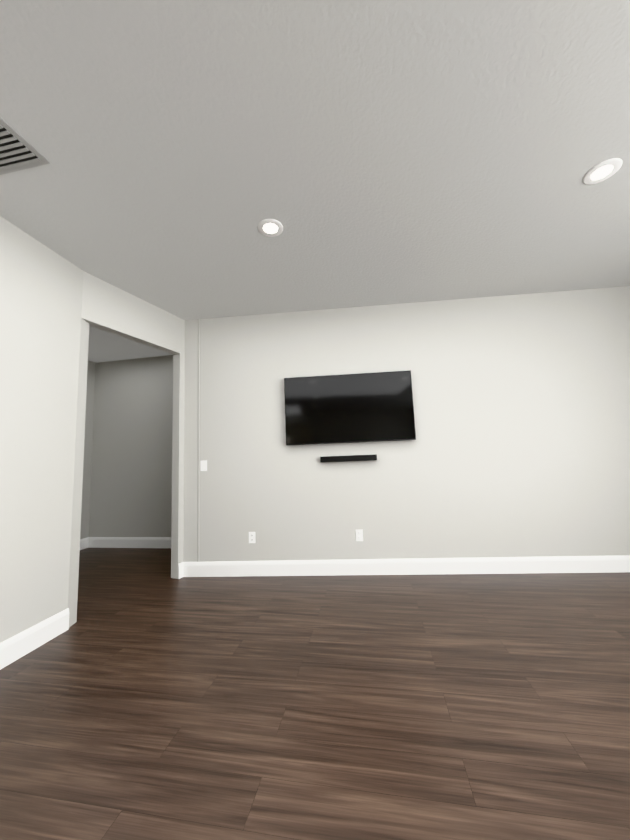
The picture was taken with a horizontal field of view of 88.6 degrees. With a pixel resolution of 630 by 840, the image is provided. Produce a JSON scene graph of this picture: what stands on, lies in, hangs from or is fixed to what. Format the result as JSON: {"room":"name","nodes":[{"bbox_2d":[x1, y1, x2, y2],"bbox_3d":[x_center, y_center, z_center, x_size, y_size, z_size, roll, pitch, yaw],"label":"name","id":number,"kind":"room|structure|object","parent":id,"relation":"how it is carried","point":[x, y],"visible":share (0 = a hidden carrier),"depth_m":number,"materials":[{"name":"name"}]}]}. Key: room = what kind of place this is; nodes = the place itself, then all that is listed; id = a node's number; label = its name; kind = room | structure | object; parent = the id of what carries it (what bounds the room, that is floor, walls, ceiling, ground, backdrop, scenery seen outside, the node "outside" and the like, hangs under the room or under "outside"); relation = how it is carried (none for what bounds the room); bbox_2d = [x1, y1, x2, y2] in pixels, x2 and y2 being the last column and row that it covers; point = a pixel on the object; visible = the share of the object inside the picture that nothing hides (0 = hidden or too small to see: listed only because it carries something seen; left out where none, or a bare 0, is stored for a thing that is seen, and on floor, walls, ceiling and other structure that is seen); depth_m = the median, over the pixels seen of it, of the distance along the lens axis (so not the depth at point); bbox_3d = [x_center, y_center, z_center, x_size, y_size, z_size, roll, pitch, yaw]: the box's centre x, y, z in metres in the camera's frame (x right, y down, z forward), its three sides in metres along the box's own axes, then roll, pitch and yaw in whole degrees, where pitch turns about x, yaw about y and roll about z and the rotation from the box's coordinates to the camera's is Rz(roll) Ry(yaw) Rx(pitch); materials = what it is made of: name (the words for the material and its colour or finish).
{"room":"empty living room","nodes":[
{"label":"empty living room","id":0,"kind":"room"},
{"bbox_2d":[0,216,99,642],"bbox_3d":[-5.715,0.293,2.523,7.550,2.870,1.700,-3,-7,10],"label":"wall","id":1,"kind":"structure","parent":0,"point":[49,305],"depth_m":2.33,"materials":[{"name":"grey paint"}]},
{"bbox_2d":[0,608,68,669],"bbox_3d":[-1.977,1.413,1.658,0.066,0.150,1.581,-3,-7,10],"label":"baseboard","id":2,"kind":"structure","parent":1,"relation":"attached to","point":[20,645],"depth_m":2.17,"materials":[{"name":"white"}]},
{"bbox_2d":[80,537,87,549],"bbox_3d":[-3.617,1.732,3.823,0.016,0.150,2.140,-3,-7,10],"label":"baseboard","id":3,"kind":"structure","parent":1,"relation":"attached to","point":[83,542],"depth_m":4.80,"materials":[{"name":"white"}]},
{"bbox_2d":[92,279,183,578],"bbox_3d":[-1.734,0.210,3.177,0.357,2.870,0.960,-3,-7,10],"label":"wall","id":4,"kind":"structure","parent":0,"point":[138,466],"depth_m":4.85,"materials":[{"name":"grey paint"}]},
{"bbox_2d":[88,537,170,547],"bbox_3d":[-2.154,1.771,4.659,2.800,0.150,0.016,-3,-7,10],"label":"baseboard","id":5,"kind":"structure","parent":4,"relation":"attached to","point":[93,542],"depth_m":4.75,"materials":[{"name":"white"}]},
{"bbox_2d":[0,548,629,839],"bbox_3d":[-2.833,1.417,0.331,14.000,0.100,10.500,-3,-7,10],"label":"floor","id":6,"kind":"structure","parent":0,"point":[145,696],"depth_m":1.56,"materials":[{"name":"brown wood"}]},
{"bbox_2d":[0,0,629,362],"bbox_3d":[-2.951,-1.530,0.676,14.000,0.100,10.500,-3,-7,10],"label":"ceiling","id":7,"kind":"structure","parent":0,"point":[373,152],"depth_m":1.75,"materials":[{"name":"grey paint"}]},
{"bbox_2d":[0,117,49,174],"bbox_3d":[-1.766,-1.417,1.562,0.550,0.012,0.520,-3,-7,10],"label":"ceiling vent","id":8,"kind":"object","parent":7,"relation":"in","point":[18,152],"visible":1,"depth_m":1.70,"materials":[{"name":"grey metal"}]},
{"bbox_2d":[258,219,282,236],"bbox_3d":[-0.321,-1.387,2.338,0.184,0.006,0.184,-3,-7,10],"label":"recessed light","id":9,"kind":"object","parent":7,"relation":"in","point":[270,227],"visible":1,"depth_m":2.33,"materials":[{"name":"white"}]},
{"bbox_2d":[582,158,621,184],"bbox_3d":[1.753,-1.513,1.974,0.184,0.006,0.184,-3,-7,10],"label":"recessed light","id":10,"kind":"object","parent":7,"relation":"in","point":[602,171],"visible":1,"depth_m":1.97,"materials":[{"name":"white"}]},
{"bbox_2d":[184,286,629,561],"bbox_3d":[1.414,0.117,3.457,5.973,2.870,0.690,-3,-7,10],"label":"wall","id":11,"kind":"structure","parent":0,"point":[518,446],"depth_m":3.41,"materials":[{"name":"grey paint"}]},
{"bbox_2d":[200,460,206,470],"bbox_3d":[-1.231,0.505,3.570,0.072,0.115,0.010,-3,-7,5],"label":"light switch","id":12,"kind":"object","parent":11,"relation":"attached to","point":[203,465],"visible":1,"depth_m":3.57,"materials":[{"name":"white plastic"}]},
{"bbox_2d":[249,532,255,542],"bbox_3d":[-0.670,1.251,3.438,0.072,0.115,0.007,-3,-7,5],"label":"outlet","id":13,"kind":"object","parent":11,"relation":"attached to","point":[252,537],"visible":1,"depth_m":3.44,"materials":[{"name":"white plastic"}]},
{"bbox_2d":[320,454,376,461],"bbox_3d":[0.353,0.407,3.420,0.590,0.060,0.060,-3,-7,5],"label":"soundbar","id":14,"kind":"object","parent":11,"relation":"attached to","point":[348,458],"visible":1,"depth_m":3.39,"materials":[{"name":"black plastic"}]},
{"bbox_2d":[284,370,415,444],"bbox_3d":[0.356,-0.123,3.471,1.360,0.735,0.076,-3,-7,5],"label":"wall-mounted tv","id":15,"kind":"object","parent":11,"relation":"attached to","point":[359,407],"visible":0.95,"depth_m":3.43,"materials":[{"name":"black"}]},
{"bbox_2d":[356,529,362,540],"bbox_3d":[0.460,1.195,3.347,0.072,0.115,0.007,-3,-7,5],"label":"outlet","id":16,"kind":"object","parent":11,"relation":"attached to","point":[359,535],"visible":1,"depth_m":3.35,"materials":[{"name":"white plastic"}]},
{"bbox_2d":[178,555,629,578],"bbox_3d":[1.488,1.456,3.215,5.848,0.150,0.590,-3,-7,10],"label":"baseboard","id":17,"kind":"structure","parent":11,"relation":"attached to","point":[562,564],"depth_m":3.26,"materials":[{"name":"white"}]}
]}

